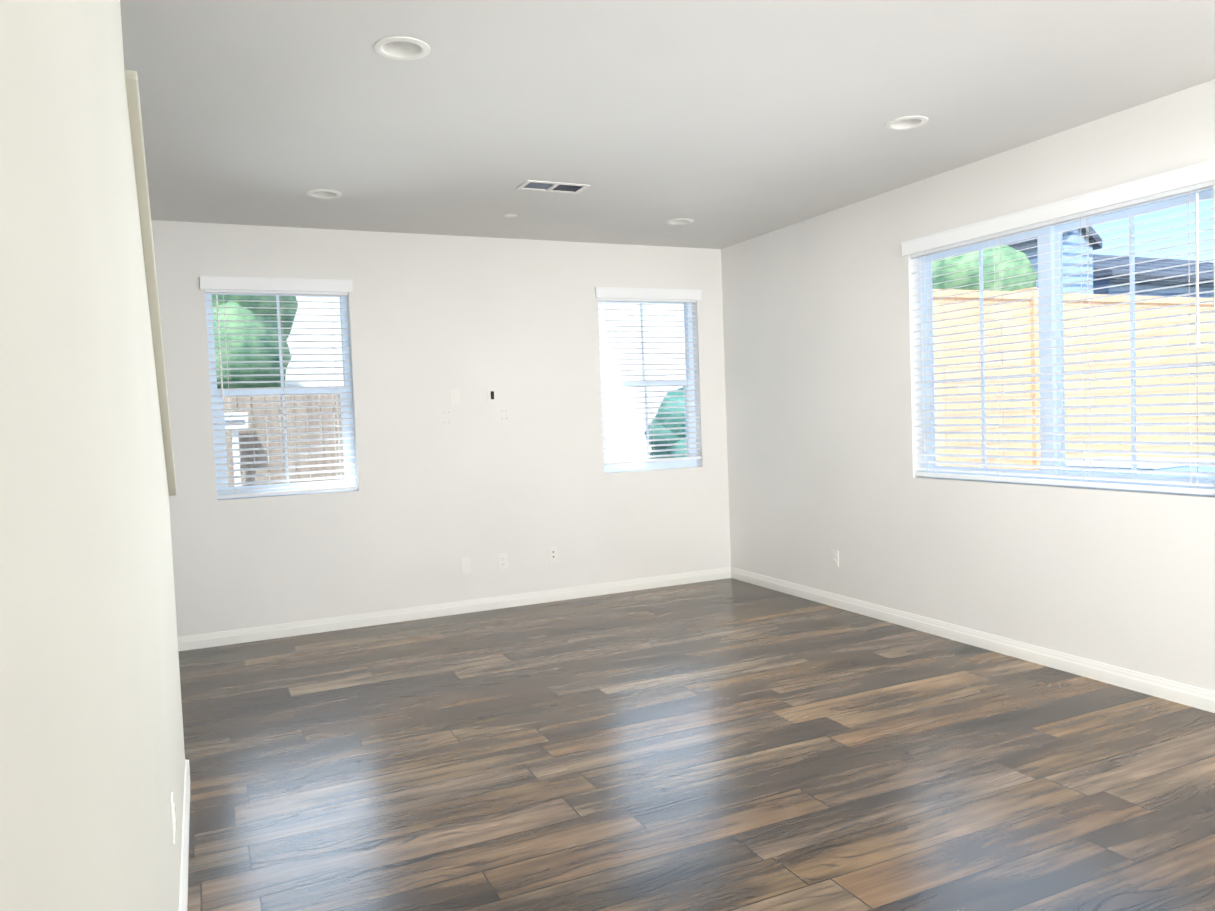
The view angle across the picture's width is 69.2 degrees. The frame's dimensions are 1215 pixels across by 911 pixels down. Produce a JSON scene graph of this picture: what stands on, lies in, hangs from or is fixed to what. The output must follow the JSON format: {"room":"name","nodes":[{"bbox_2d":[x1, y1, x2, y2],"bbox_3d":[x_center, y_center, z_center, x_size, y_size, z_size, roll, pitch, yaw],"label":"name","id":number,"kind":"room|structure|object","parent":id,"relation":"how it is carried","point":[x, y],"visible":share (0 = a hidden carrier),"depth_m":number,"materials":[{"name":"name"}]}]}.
{"room":"empty living room","nodes":[
{"label":"empty living room","id":0,"kind":"room"},
{"bbox_2d":[0,0,184,910],"bbox_3d":[-0.531,0.034,0.718,0.120,2.740,6.030,-3,3,-25],"label":"wall","id":1,"kind":"structure","parent":0,"point":[92,763],"depth_m":0.98,"materials":[{"name":"paint"}]},
{"bbox_2d":[124,70,176,495],"bbox_3d":[-1.549,-0.413,2.861,0.176,1.192,1.353,-3,3,-25],"label":"trim","id":2,"kind":"structure","parent":1,"relation":"attached to","point":[133,102],"depth_m":2.67,"materials":[{"name":"white wood"}]},
{"bbox_2d":[171,792,175,843],"bbox_3d":[-1.169,0.976,2.374,0.008,0.114,0.070,-3,3,-25],"label":"electrical outlet","id":3,"kind":"object","parent":1,"relation":"attached to","point":[173,817],"visible":1,"depth_m":2.35,"materials":[{"name":"white plastic"}]},
{"bbox_2d":[179,759,189,910],"bbox_3d":[-0.423,1.352,0.815,0.014,0.090,6.044,-3,3,-25],"label":"baseboard","id":4,"kind":"structure","parent":1,"relation":"attached to","point":[183,900],"depth_m":2.87,"materials":[{"name":"white wood"}]},
{"bbox_2d":[151,220,730,636],"bbox_3d":[-1.390,-0.201,6.340,5.500,2.740,0.160,-3,3,-25],"label":"wall","id":5,"kind":"structure","parent":0,"point":[423,509],"depth_m":6.35,"materials":[{"name":"paint"}]},
{"bbox_2d":[205,293,356,498],"bbox_3d":[-2.210,-0.431,5.995,0.900,1.395,0.062,-3,3,-25],"label":"window","id":6,"kind":"structure","parent":5,"relation":"in","point":[271,391],"depth_m":5.98,"materials":[{"name":"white plastic"}]},
{"bbox_2d":[199,276,357,497],"bbox_3d":[-2.168,-0.460,5.899,0.954,1.435,0.092,-3,3,-25],"label":"window blind","id":7,"kind":"object","parent":6,"relation":"attached to","point":[223,285],"visible":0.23,"depth_m":5.89,"materials":[{"name":"white plastic"}]},
{"bbox_2d":[178,567,730,650],"bbox_3d":[-1.303,1.124,6.324,5.180,0.090,0.014,-3,3,-25],"label":"baseboard","id":8,"kind":"structure","parent":5,"relation":"attached to","point":[207,640],"depth_m":6.35,"materials":[{"name":"white wood"}]},
{"bbox_2d":[461,557,470,573],"bbox_3d":[-1.038,0.803,6.441,0.070,0.114,0.006,-3,3,-25],"label":"electrical outlet","id":9,"kind":"object","parent":5,"relation":"attached to","point":[465,564],"visible":1,"depth_m":6.44,"materials":[{"name":"white plastic"}]},
{"bbox_2d":[487,387,496,402],"bbox_3d":[-0.850,-0.444,6.490,0.070,0.114,0.008,-3,3,-25],"label":"switch plate","id":10,"kind":"object","parent":5,"relation":"attached to","point":[492,394],"visible":1,"depth_m":6.49,"materials":[{"name":"white plastic"}]},
{"bbox_2d":[498,553,507,568],"bbox_3d":[-0.779,0.787,6.559,0.070,0.114,0.008,-3,3,-25],"label":"electrical outlet","id":11,"kind":"object","parent":5,"relation":"attached to","point":[502,562],"visible":1,"depth_m":6.56,"materials":[{"name":"white plastic"}]},
{"bbox_2d":[549,547,557,561],"bbox_3d":[-0.413,0.756,6.726,0.070,0.114,0.013,-3,3,-25],"label":"electrical outlet","id":12,"kind":"object","parent":5,"relation":"attached to","point":[553,555],"visible":1,"depth_m":6.73,"materials":[{"name":"white plastic"}]},
{"bbox_2d":[598,301,696,472],"bbox_3d":[0.305,-0.582,7.158,0.890,1.395,0.062,-3,3,-25],"label":"window","id":13,"kind":"structure","parent":5,"relation":"in","point":[650,465],"depth_m":7.19,"materials":[{"name":"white plastic"}]},
{"bbox_2d":[595,287,701,464],"bbox_3d":[0.346,-0.639,7.061,0.944,1.380,0.092,-3,3,-25],"label":"window blind","id":14,"kind":"object","parent":13,"relation":"attached to","point":[618,294],"visible":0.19,"depth_m":7.05,"materials":[{"name":"white plastic"}]},
{"bbox_2d":[120,0,1214,248],"bbox_3d":[0.357,-1.512,2.391,5.500,0.120,8.720,-3,3,-25],"label":"ceiling","id":15,"kind":"structure","parent":0,"point":[722,124],"depth_m":3.75,"materials":[{"name":"paint"}]},
{"bbox_2d":[307,189,341,198],"bbox_3d":[-1.627,-1.550,5.054,0.196,0.108,0.196,-3,3,-25],"label":"recessed light","id":16,"kind":"object","parent":15,"relation":"in","point":[324,193],"visible":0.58,"depth_m":5.09,"materials":[{"name":"white"}]},
{"bbox_2d":[374,36,429,59],"bbox_3d":[-0.730,-1.492,3.122,0.196,0.108,0.196,-3,3,-25],"label":"recessed light","id":17,"kind":"object","parent":15,"relation":"in","point":[401,48],"visible":0.6,"depth_m":3.17,"materials":[{"name":"white"}]},
{"bbox_2d":[504,214,516,217],"bbox_3d":[-0.638,-1.573,5.788,0.086,0.006,0.086,-3,3,-25],"label":"sprinkler","id":18,"kind":"object","parent":15,"relation":"attached to","point":[510,215],"visible":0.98,"depth_m":5.78,"materials":[{"name":"white"}]},
{"bbox_2d":[516,180,589,193],"bbox_3d":[-0.316,-1.594,5.087,0.384,0.091,0.194,-3,3,-25],"label":"ceiling vent","id":19,"kind":"object","parent":15,"relation":"in","point":[549,186],"visible":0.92,"depth_m":5.09,"materials":[{"name":"white metal"}]},
{"bbox_2d":[666,218,693,224],"bbox_3d":[0.506,-1.683,6.150,0.196,0.108,0.196,-3,3,-25],"label":"recessed light","id":20,"kind":"object","parent":15,"relation":"in","point":[680,221],"visible":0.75,"depth_m":6.19,"materials":[{"name":"white"}]},
{"bbox_2d":[885,116,927,129],"bbox_3d":[1.415,-1.623,4.169,0.196,0.108,0.196,-3,3,-25],"label":"recessed light","id":21,"kind":"object","parent":15,"relation":"in","point":[905,122],"visible":0.44,"depth_m":4.21,"materials":[{"name":"white"}]},
{"bbox_2d":[178,578,1214,910],"bbox_3d":[0.465,1.332,2.526,5.500,0.100,8.720,-3,3,-25],"label":"floor","id":22,"kind":"structure","parent":0,"point":[730,744],"depth_m":3.48,"materials":[{"name":"brown wood"}]},
{"bbox_2d":[721,79,1214,691],"bbox_3d":[2.865,-0.228,3.505,0.160,2.740,8.560,-3,3,-25],"label":"wall","id":23,"kind":"structure","parent":0,"point":[821,349],"depth_m":5.42,"materials":[{"name":"paint"}]},
{"bbox_2d":[831,550,838,566],"bbox_3d":[1.594,0.720,6.175,0.008,0.114,0.070,-3,3,-25],"label":"electrical outlet","id":24,"kind":"object","parent":23,"relation":"attached to","point":[834,557],"visible":1,"depth_m":6.17,"materials":[{"name":"white plastic"}]},
{"bbox_2d":[731,567,1214,712],"bbox_3d":[2.803,1.097,3.604,0.014,0.090,8.400,-3,3,-25],"label":"baseboard","id":25,"kind":"structure","parent":23,"relation":"attached to","point":[1191,696],"depth_m":4.85,"materials":[{"name":"white wood"}]},
{"bbox_2d":[919,188,1214,495],"bbox_3d":[2.353,-0.542,4.665,0.062,1.395,1.790,-3,3,-25],"label":"window","id":26,"kind":"structure","parent":23,"relation":"in","point":[1149,207],"depth_m":4.63,"materials":[{"name":"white plastic"}]},
{"bbox_2d":[901,159,1214,494],"bbox_3d":[2.257,-0.568,4.620,0.092,1.435,1.844,-3,3,-25],"label":"window blind","id":27,"kind":"object","parent":26,"relation":"attached to","point":[1195,178],"visible":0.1,"depth_m":4.40,"materials":[{"name":"white plastic"}]},
{"label":"outside","id":28,"kind":"structure","parent":0,"visible":0},
{"bbox_3d":[7.523,0.764,19.903,90.000,0.850,90.000,-3,3,-25],"label":"ground","id":29,"kind":"structure","parent":28,"visible":0},
{"bbox_2d":[224,412,247,486],"bbox_3d":[-3.945,0.407,9.415,0.260,1.730,0.185,-3,3,-25],"label":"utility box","id":30,"kind":"object","parent":29,"relation":"on","point":[233,426],"depth_m":9.35,"materials":[{"name":"white"}]},
{"bbox_2d":[212,295,297,406],"bbox_3d":[-5.682,-1.661,10.944,3.480,5.844,3.810,-3,3,-25],"label":"tree","id":31,"kind":"object","parent":29,"relation":"on","point":[250,337],"depth_m":9.99,"materials":[{"name":"green plant"}]},
{"bbox_2d":[224,388,343,486],"bbox_3d":[-6.801,0.434,8.439,12.463,1.985,0.128,-3,3,-25],"label":"fence","id":32,"kind":"object","parent":29,"relation":"on","point":[290,424],"depth_m":9.87,"materials":[{"name":"wood"}]},
{"bbox_2d":[265,296,685,482],"bbox_3d":[-2.156,-4.334,21.323,12.700,9.930,9.900,-3,3,-25],"label":"house","id":33,"kind":"structure","parent":29,"relation":"on","point":[340,364],"depth_m":17.56,"materials":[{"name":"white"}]},
{"bbox_2d":[644,386,686,458],"bbox_3d":[1.018,0.082,10.031,1.138,1.943,1.196,-3,3,-25],"label":"shrub","id":34,"kind":"object","parent":29,"relation":"on","point":[670,425],"depth_m":9.75,"materials":[{"name":"green plant"}]},
{"bbox_2d":[932,245,1037,290],"bbox_3d":[6.552,-1.399,16.023,2.675,5.210,3.241,-3,3,-25],"label":"tree","id":35,"kind":"object","parent":29,"relation":"on","point":[1014,272],"depth_m":14.87,"materials":[{"name":"green plant"}]},
{"bbox_2d":[1004,226,1101,293],"bbox_3d":[8.131,-1.912,19.553,1.340,5.780,5.240,-3,3,-25],"label":"house","id":36,"kind":"structure","parent":29,"relation":"on","point":[1069,253],"depth_m":17.26,"materials":[{"name":"blue"}]},
{"bbox_2d":[933,287,1214,469],"bbox_3d":[10.032,-0.682,14.076,18.260,3.700,0.320,-3,3,-25],"label":"fence","id":37,"kind":"object","parent":29,"relation":"on","point":[1116,336],"depth_m":12.36,"materials":[{"name":"beige wood"}]},
{"bbox_2d":[1037,456,1214,477],"bbox_3d":[5.822,0.800,10.236,4.630,1.425,1.980,-4,3,-29],"label":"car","id":38,"kind":"object","parent":29,"relation":"on","point":[1143,467],"depth_m":9.97,"materials":[{"name":"white"}]},
{"bbox_2d":[1093,254,1213,297],"bbox_3d":[13.183,-2.511,24.418,10.200,6.130,9.000,-3,3,-25],"label":"house","id":39,"kind":"structure","parent":29,"relation":"on","point":[1161,273],"depth_m":19.36,"materials":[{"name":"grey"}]}
]}

